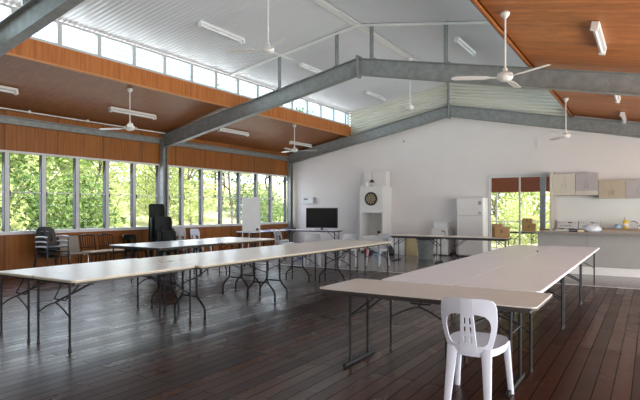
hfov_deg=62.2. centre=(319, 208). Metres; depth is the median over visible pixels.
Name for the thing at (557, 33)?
ceiling
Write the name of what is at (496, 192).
trim
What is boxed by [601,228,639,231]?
bench
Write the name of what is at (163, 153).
column steel
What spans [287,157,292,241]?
column steel
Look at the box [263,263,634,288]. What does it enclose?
trim
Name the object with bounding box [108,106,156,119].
batten
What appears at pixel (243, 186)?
leafy shrub
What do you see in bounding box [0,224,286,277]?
wall
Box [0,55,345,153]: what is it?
ceiling
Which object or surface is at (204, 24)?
fluorescent light
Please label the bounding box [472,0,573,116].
trim
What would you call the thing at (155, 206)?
plastic chair
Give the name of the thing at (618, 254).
kitchen counter
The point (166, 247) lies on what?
folding table
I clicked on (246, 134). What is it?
batten
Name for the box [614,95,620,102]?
batten
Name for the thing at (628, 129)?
rafter
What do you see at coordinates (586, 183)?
upper cabinet
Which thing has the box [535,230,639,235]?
countertop
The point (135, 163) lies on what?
window
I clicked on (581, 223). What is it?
stove
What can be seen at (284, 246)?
folding table
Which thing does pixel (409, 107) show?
ceiling fan
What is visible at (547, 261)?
folding table
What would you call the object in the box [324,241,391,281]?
folding table
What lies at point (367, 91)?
batten
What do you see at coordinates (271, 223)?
sill
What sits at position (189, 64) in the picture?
window
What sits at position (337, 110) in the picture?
window
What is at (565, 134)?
ceiling fan
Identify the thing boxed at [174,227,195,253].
plastic chair
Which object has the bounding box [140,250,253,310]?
folding table
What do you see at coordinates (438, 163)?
wall
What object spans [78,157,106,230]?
window
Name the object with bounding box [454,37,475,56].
batten
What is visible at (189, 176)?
slender tree
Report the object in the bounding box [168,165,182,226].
window
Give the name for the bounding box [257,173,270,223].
window
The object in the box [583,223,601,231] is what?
plastic bag
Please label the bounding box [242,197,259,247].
flip chart
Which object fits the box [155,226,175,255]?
plastic chair
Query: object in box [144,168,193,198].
leafy shrub
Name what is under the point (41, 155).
window
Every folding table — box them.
[0,258,168,340]
[34,262,194,350]
[109,240,197,282]
[133,242,222,285]
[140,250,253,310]
[163,253,284,319]
[177,237,244,272]
[201,238,274,274]
[231,244,315,289]
[236,229,286,247]
[254,245,351,298]
[280,229,342,251]
[292,240,358,280]
[320,278,551,396]
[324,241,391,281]
[382,262,503,358]
[390,234,450,262]
[444,235,512,259]
[450,252,531,319]
[455,266,570,371]
[488,245,553,254]
[491,230,537,244]
[506,255,586,326]
[534,246,599,302]
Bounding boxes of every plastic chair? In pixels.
[122,234,147,258]
[148,204,164,234]
[149,208,164,237]
[149,211,164,239]
[149,213,161,241]
[155,216,176,241]
[155,221,173,251]
[155,224,177,254]
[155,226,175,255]
[155,241,174,255]
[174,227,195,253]
[190,229,211,250]
[190,233,210,252]
[273,229,288,244]
[276,231,295,257]
[304,234,320,266]
[339,234,358,266]
[366,234,389,266]
[441,296,513,399]
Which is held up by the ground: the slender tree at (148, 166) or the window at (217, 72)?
the slender tree at (148, 166)
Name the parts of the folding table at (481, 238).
under frame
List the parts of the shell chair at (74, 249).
backrest, seat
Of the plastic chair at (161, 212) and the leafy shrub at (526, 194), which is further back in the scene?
the leafy shrub at (526, 194)
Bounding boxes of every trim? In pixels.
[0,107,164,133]
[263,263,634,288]
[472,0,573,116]
[496,192,497,247]
[550,172,554,229]
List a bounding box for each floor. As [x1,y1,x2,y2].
[0,263,639,399]
[255,250,639,288]
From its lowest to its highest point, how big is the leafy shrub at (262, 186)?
2.779 m
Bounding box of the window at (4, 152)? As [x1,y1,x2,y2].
[0,149,6,233]
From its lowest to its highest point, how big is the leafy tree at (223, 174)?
7.627 m
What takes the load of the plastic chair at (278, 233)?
on the floor at (407, 263)
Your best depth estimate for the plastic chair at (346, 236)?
13.88 m
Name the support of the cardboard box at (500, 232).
on the folding table at (481, 238)
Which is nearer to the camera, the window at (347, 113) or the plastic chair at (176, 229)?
the plastic chair at (176, 229)
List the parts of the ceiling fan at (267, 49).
blade, rod, motor, blade, blade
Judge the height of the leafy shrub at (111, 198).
2.776 m
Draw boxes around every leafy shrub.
[0,153,72,228]
[0,163,30,230]
[0,164,87,230]
[18,169,129,229]
[51,159,112,197]
[63,163,129,214]
[80,179,129,227]
[109,163,170,198]
[121,164,155,209]
[127,167,210,224]
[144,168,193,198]
[155,168,229,217]
[222,175,265,217]
[241,186,283,222]
[252,184,282,219]
[491,192,547,245]
[491,192,549,230]
[503,192,549,229]
[527,199,549,243]
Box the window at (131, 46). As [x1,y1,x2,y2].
[100,34,133,66]
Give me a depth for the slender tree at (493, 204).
26.14 m
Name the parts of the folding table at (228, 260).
leg, leg, under frame, leg, leg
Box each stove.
[554,220,577,230]
[579,221,600,229]
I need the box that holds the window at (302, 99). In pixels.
[292,98,306,113]
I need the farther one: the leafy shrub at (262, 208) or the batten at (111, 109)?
the leafy shrub at (262, 208)
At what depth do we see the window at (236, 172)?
17.71 m
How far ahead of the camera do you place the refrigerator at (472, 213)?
16.04 m
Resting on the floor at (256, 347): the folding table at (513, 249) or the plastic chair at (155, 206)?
the folding table at (513, 249)
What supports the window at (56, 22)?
attached to the wall at (97, 35)
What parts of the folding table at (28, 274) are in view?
leg, leg, leg, leg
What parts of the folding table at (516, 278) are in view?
leg, leg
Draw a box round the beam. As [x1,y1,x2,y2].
[0,115,288,160]
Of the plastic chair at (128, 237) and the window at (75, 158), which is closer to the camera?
the window at (75, 158)
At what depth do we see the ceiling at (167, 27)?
11.40 m
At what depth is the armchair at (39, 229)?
11.58 m
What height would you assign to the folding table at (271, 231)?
0.730 m
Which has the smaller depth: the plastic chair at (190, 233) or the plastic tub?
the plastic chair at (190, 233)
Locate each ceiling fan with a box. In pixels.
[99,88,155,131]
[226,0,293,59]
[282,124,307,152]
[394,58,429,112]
[451,11,550,87]
[548,98,598,139]
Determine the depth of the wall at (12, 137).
13.73 m
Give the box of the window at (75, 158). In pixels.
[44,153,77,231]
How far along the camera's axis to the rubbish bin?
15.37 m
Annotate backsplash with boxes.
[557,197,639,228]
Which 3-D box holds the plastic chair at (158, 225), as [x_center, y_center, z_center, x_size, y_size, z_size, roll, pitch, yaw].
[-3.866,0.725,13.256,0.472,0.810,0.543,0,0,-29]
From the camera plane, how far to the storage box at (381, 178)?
17.89 m
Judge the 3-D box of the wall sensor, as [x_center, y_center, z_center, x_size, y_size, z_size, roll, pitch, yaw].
[6.402,-1.930,15.568,0.090,0.280,0.050,0,0,32]
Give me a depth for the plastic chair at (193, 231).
15.66 m
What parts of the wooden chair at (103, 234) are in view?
leg, backrest, seat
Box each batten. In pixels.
[0,85,18,94]
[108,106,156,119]
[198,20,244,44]
[217,128,248,136]
[289,141,311,147]
[299,63,321,72]
[366,90,385,101]
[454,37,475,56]
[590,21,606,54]
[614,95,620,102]
[620,112,626,123]
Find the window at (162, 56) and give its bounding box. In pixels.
[134,45,164,74]
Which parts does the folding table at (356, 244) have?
leg, under frame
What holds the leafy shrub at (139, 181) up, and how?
on the ground
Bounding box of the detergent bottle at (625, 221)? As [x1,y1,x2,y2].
[623,217,627,228]
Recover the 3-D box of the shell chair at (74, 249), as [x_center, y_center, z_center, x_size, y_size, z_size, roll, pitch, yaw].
[-5.593,1.039,12.049,0.578,0.845,0.442,0,0,41]
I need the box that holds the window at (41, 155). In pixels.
[7,150,43,233]
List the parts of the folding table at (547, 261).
leg, leg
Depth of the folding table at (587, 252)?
9.10 m
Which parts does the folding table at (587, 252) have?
leg, leg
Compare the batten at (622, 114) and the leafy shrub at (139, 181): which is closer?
the batten at (622, 114)
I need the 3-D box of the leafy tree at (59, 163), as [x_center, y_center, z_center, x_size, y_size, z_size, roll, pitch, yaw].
[-10.953,-2.346,19.742,4.808,7.281,5.505,0,0,-43]
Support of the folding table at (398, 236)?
on the floor at (407, 263)
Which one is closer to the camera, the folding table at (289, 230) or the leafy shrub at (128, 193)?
the folding table at (289, 230)
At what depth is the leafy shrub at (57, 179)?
30.15 m
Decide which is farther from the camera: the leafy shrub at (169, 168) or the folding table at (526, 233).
the leafy shrub at (169, 168)
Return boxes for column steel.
[159,139,167,255]
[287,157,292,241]
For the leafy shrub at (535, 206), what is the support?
on the ground
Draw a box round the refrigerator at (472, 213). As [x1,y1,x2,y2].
[457,198,487,256]
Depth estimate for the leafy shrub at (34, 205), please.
15.92 m
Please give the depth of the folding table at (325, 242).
11.55 m
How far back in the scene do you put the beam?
13.60 m
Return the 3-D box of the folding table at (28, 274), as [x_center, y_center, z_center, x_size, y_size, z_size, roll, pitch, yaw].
[-2.953,1.095,6.833,0.750,0.730,1.972,0,0,32]
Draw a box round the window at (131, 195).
[107,159,133,229]
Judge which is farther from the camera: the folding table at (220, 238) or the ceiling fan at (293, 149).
the ceiling fan at (293, 149)
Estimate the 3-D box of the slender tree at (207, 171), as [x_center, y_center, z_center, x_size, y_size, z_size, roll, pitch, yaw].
[-4.601,-2.298,28.294,3.510,7.367,4.306,0,0,35]
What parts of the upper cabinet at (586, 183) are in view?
door, door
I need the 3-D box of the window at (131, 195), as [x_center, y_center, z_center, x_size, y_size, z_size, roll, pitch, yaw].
[-5.207,-0.365,13.802,0.120,1.790,0.830,0,0,32]
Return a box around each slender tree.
[59,160,129,227]
[136,165,184,179]
[174,167,198,224]
[204,170,253,223]
[491,192,518,244]
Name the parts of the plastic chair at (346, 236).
backrest, leg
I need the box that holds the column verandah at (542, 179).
[540,177,545,228]
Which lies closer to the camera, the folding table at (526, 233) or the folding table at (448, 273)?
the folding table at (448, 273)
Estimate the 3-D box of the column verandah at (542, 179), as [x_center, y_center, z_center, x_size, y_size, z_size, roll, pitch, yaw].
[7.614,0.020,18.101,0.170,2.920,0.170,0,0,32]
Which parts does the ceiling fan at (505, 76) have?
blade, rod, motor, blade, blade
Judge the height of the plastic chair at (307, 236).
0.810 m
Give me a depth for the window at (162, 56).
11.44 m
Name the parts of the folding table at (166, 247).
under frame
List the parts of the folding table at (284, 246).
leg, leg, leg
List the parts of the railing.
rail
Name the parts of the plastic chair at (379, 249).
seat, leg, backrest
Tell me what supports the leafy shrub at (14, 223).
on the ground
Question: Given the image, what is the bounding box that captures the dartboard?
[365,192,376,205]
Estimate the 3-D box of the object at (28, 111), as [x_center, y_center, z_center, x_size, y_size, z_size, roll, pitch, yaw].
[-7.697,-2.110,9.290,0.040,0.060,12.800,0,0,32]
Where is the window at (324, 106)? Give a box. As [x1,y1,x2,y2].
[321,104,333,121]
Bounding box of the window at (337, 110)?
[334,108,345,124]
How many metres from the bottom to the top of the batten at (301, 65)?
0.126 m
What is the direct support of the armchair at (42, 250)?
on the armchair at (42, 255)
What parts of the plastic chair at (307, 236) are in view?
backrest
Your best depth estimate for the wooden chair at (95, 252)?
12.54 m
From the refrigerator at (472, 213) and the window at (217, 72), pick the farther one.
the refrigerator at (472, 213)
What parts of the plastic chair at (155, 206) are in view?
leg, backrest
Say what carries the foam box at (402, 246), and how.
on the floor at (407, 263)
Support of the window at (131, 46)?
attached to the wall at (97, 35)
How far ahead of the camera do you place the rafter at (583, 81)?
10.95 m
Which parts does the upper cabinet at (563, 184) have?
door, door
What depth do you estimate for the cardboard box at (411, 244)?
16.77 m
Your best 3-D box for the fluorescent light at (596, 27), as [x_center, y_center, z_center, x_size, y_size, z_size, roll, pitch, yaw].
[3.856,-2.343,7.319,0.113,0.128,1.320,0,0,32]
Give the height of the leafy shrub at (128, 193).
3.084 m
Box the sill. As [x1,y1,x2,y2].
[0,223,287,234]
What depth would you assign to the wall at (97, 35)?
10.96 m
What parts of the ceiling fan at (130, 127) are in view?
blade, rod, motor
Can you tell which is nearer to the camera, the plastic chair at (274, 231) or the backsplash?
the backsplash
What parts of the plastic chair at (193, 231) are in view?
backrest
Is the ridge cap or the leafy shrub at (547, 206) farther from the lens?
the leafy shrub at (547, 206)
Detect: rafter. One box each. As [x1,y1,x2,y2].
[0,0,84,56]
[161,21,639,148]
[289,83,639,163]
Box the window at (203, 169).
[202,168,220,225]
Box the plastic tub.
[433,222,450,227]
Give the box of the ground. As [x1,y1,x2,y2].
[1,179,548,247]
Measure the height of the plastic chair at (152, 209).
0.810 m
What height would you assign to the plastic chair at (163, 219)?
0.810 m
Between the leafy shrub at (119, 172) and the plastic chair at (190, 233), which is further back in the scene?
the leafy shrub at (119, 172)
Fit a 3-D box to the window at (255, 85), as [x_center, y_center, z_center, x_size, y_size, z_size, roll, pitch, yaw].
[-1.946,-3.173,14.125,0.090,0.466,0.815,0,0,32]
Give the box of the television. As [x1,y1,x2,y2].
[306,208,337,229]
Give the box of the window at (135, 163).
[134,162,158,228]
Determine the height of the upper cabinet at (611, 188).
0.480 m
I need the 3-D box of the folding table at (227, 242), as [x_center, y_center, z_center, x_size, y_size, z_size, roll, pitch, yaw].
[-1.904,1.095,12.492,0.750,0.730,1.830,0,0,32]
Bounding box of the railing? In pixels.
[491,221,549,246]
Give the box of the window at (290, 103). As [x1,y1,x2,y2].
[279,102,291,109]
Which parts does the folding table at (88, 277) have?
leg, leg, under frame, leg, leg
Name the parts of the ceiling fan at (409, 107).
motor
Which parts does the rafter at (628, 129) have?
post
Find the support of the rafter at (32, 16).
on the column steel
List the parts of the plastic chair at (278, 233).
backrest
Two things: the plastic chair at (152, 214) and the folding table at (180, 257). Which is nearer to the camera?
the folding table at (180, 257)
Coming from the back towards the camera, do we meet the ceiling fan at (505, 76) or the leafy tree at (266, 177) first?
the leafy tree at (266, 177)
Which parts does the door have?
sash, sash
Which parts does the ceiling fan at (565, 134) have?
motor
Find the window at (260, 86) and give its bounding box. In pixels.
[258,84,274,96]
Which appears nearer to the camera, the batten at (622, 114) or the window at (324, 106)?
the batten at (622, 114)
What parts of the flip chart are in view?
frame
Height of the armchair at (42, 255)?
0.867 m
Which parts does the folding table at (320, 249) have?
leg, leg, under frame, leg, leg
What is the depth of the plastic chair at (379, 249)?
13.73 m
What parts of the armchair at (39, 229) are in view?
backrest, leg, seat, leg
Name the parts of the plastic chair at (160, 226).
seat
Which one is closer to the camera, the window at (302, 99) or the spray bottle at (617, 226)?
the spray bottle at (617, 226)
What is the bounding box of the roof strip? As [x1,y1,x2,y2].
[229,21,489,76]
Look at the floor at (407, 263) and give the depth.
13.94 m
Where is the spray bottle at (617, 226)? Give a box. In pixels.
[614,222,620,228]
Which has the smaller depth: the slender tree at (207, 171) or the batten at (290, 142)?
the batten at (290, 142)
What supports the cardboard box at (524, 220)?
on the cardboard box at (526, 227)
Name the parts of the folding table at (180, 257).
leg, leg, leg, leg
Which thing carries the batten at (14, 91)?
attached to the ceiling at (42, 88)
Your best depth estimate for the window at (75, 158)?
12.69 m
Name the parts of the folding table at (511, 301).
leg, leg, under frame, leg, leg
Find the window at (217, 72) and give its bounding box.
[216,71,237,94]
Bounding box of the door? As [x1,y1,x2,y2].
[488,173,549,250]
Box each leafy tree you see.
[0,153,35,181]
[0,153,96,205]
[36,156,97,202]
[194,169,246,209]
[214,84,230,198]
[245,105,282,190]
[264,106,313,185]
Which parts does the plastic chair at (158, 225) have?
backrest, seat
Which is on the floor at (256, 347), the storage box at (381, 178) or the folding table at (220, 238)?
the folding table at (220, 238)
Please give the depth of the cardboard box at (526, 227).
17.09 m
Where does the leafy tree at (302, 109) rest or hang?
on the ground
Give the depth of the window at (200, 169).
16.23 m
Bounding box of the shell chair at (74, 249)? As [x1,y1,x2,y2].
[59,235,88,264]
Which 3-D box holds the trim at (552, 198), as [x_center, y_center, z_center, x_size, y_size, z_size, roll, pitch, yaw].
[6.620,0.210,15.095,0.050,2.500,0.619,0,0,32]
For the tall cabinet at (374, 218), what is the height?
2.220 m
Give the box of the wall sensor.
[536,138,539,147]
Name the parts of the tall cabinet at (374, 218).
door, panel, door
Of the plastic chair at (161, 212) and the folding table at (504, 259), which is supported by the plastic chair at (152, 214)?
the plastic chair at (161, 212)
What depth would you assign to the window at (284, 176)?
19.99 m
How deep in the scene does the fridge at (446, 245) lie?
16.54 m
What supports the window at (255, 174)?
in the wall at (16, 251)
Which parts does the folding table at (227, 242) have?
under frame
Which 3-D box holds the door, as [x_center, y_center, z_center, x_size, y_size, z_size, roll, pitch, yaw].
[5.994,0.200,15.905,1.850,2.520,0.150,0,0,32]
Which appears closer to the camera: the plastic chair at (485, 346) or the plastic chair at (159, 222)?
the plastic chair at (485, 346)
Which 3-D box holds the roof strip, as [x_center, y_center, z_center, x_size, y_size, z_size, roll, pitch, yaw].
[-0.831,-3.702,9.021,7.250,0.652,6.140,0,0,32]
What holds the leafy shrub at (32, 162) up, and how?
on the ground
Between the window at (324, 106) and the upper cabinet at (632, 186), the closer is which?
the upper cabinet at (632, 186)
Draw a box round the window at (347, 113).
[346,112,349,125]
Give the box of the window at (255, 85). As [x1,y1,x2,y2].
[238,78,257,98]
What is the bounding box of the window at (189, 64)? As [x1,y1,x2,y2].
[165,55,191,82]
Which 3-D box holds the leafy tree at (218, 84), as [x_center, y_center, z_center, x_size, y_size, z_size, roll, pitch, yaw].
[-8.908,-5.678,44.415,7.340,9.708,6.411,0,0,-34]
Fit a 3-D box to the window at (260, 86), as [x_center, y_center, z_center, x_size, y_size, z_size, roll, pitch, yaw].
[-1.514,-3.173,14.816,0.090,0.466,0.815,0,0,32]
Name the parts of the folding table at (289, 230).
under frame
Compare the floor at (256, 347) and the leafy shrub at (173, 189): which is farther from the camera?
the leafy shrub at (173, 189)
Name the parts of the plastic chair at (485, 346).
leg, leg, backrest, seat, leg, leg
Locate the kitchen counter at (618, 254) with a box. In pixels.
[535,230,639,277]
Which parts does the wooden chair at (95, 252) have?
leg, backrest, seat, leg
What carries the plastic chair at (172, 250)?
on the floor at (256, 347)
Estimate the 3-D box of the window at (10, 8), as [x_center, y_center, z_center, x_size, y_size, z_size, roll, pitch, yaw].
[-5.401,-3.173,8.595,0.090,0.466,0.815,0,0,32]
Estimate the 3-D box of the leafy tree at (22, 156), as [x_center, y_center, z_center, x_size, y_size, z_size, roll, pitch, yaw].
[-11.973,-2.093,16.931,5.243,6.934,4.579,0,0,-14]
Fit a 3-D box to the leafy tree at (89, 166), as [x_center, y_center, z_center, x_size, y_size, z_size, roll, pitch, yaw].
[-12.640,-3.108,23.971,5.767,7.627,5.037,0,0,-25]
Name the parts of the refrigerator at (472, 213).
door, door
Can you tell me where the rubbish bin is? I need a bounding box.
[416,239,434,258]
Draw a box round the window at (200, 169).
[183,166,201,226]
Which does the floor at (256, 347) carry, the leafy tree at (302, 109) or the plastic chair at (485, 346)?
the plastic chair at (485, 346)
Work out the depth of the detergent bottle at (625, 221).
14.04 m
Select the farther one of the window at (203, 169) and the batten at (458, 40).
the window at (203, 169)
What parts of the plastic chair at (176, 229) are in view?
backrest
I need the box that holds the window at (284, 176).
[271,174,286,222]
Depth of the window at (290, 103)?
15.80 m
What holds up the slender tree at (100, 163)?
on the ground
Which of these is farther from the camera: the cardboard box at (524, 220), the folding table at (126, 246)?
the cardboard box at (524, 220)
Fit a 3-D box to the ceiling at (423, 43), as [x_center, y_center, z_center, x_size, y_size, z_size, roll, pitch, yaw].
[0.928,-3.686,7.657,4.320,0.725,19.370,0,0,32]
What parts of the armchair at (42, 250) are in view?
backrest, seat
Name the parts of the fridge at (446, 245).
door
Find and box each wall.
[0,109,288,175]
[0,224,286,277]
[4,21,350,135]
[293,83,639,251]
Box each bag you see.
[388,244,393,255]
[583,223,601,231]
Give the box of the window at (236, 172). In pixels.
[221,170,239,224]
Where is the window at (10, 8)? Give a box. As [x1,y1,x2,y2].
[0,2,13,15]
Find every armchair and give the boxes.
[33,227,69,266]
[34,231,68,267]
[35,236,68,267]
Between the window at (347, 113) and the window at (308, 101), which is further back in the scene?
the window at (347, 113)
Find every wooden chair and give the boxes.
[79,234,106,262]
[98,233,124,261]
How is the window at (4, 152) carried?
in the wall at (16, 251)
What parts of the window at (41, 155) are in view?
rail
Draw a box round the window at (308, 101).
[307,100,320,117]
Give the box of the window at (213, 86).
[192,63,215,88]
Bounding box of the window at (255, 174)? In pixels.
[240,171,256,224]
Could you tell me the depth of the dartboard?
17.65 m
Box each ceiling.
[0,0,446,112]
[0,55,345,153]
[324,0,526,66]
[479,0,639,121]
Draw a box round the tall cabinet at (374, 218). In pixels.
[360,186,391,252]
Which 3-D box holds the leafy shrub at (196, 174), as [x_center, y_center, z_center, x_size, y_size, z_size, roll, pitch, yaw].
[-7.890,-1.270,32.611,4.488,4.014,3.212,0,0,-37]
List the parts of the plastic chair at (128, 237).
backrest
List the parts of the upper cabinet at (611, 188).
door, door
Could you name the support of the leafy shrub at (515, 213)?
on the ground
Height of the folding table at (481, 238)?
0.730 m
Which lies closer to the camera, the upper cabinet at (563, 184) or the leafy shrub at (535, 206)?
the upper cabinet at (563, 184)
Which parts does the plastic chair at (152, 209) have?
backrest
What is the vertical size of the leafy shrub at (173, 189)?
3.705 m
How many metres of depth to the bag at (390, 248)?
16.62 m
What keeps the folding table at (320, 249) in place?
on the floor at (256, 347)
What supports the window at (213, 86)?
attached to the wall at (97, 35)
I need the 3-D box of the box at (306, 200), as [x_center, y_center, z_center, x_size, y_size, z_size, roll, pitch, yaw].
[-0.405,-0.315,19.751,0.460,0.230,0.170,0,0,32]
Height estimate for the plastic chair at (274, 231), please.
0.810 m
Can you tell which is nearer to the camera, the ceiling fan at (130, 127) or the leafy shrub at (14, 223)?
the ceiling fan at (130, 127)
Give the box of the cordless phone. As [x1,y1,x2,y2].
[569,228,578,231]
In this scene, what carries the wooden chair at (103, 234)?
on the floor at (256, 347)
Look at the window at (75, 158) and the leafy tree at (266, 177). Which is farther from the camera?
the leafy tree at (266, 177)
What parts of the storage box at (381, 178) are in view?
lid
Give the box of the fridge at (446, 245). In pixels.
[431,227,452,255]
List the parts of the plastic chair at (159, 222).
backrest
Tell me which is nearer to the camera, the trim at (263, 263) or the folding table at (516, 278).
the folding table at (516, 278)
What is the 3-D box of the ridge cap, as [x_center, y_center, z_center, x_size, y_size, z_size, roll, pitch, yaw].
[-0.890,-4.010,8.822,0.180,0.030,19.220,0,0,32]
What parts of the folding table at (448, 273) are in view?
leg, leg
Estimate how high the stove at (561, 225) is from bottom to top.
1.130 m
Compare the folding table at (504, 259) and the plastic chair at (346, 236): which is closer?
the folding table at (504, 259)
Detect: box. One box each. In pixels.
[303,197,314,203]
[364,171,389,186]
[389,237,405,254]
[406,234,424,254]
[492,224,503,236]
[495,227,509,237]
[522,218,533,223]
[522,223,536,231]
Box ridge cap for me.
[311,0,453,83]
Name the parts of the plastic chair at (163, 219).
backrest, seat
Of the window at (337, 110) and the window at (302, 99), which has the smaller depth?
the window at (302, 99)
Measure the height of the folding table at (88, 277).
0.730 m
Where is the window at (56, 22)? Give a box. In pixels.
[14,7,59,46]
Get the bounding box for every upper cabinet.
[553,173,575,195]
[576,173,598,195]
[599,180,625,198]
[626,180,639,197]
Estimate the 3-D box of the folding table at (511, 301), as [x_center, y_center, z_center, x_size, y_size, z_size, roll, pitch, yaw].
[0.996,1.095,4.755,1.910,0.730,0.780,0,0,32]
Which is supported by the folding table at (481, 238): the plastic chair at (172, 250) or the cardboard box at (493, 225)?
the cardboard box at (493, 225)
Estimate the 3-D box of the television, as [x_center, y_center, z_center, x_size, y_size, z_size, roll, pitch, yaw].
[0.066,0.345,18.448,1.140,0.770,0.250,0,0,15]
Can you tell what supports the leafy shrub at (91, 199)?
on the ground
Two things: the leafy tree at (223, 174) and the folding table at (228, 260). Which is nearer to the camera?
the folding table at (228, 260)
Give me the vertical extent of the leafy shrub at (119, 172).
4.318 m
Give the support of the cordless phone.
on the kitchen counter at (618, 254)
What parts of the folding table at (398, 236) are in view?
under frame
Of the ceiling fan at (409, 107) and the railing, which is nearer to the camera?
the ceiling fan at (409, 107)
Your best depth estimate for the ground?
34.62 m
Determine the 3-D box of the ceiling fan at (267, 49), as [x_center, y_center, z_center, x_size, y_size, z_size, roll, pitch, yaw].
[-0.796,-3.305,8.992,1.242,1.410,1.094,0,0,32]
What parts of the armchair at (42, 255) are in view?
backrest, seat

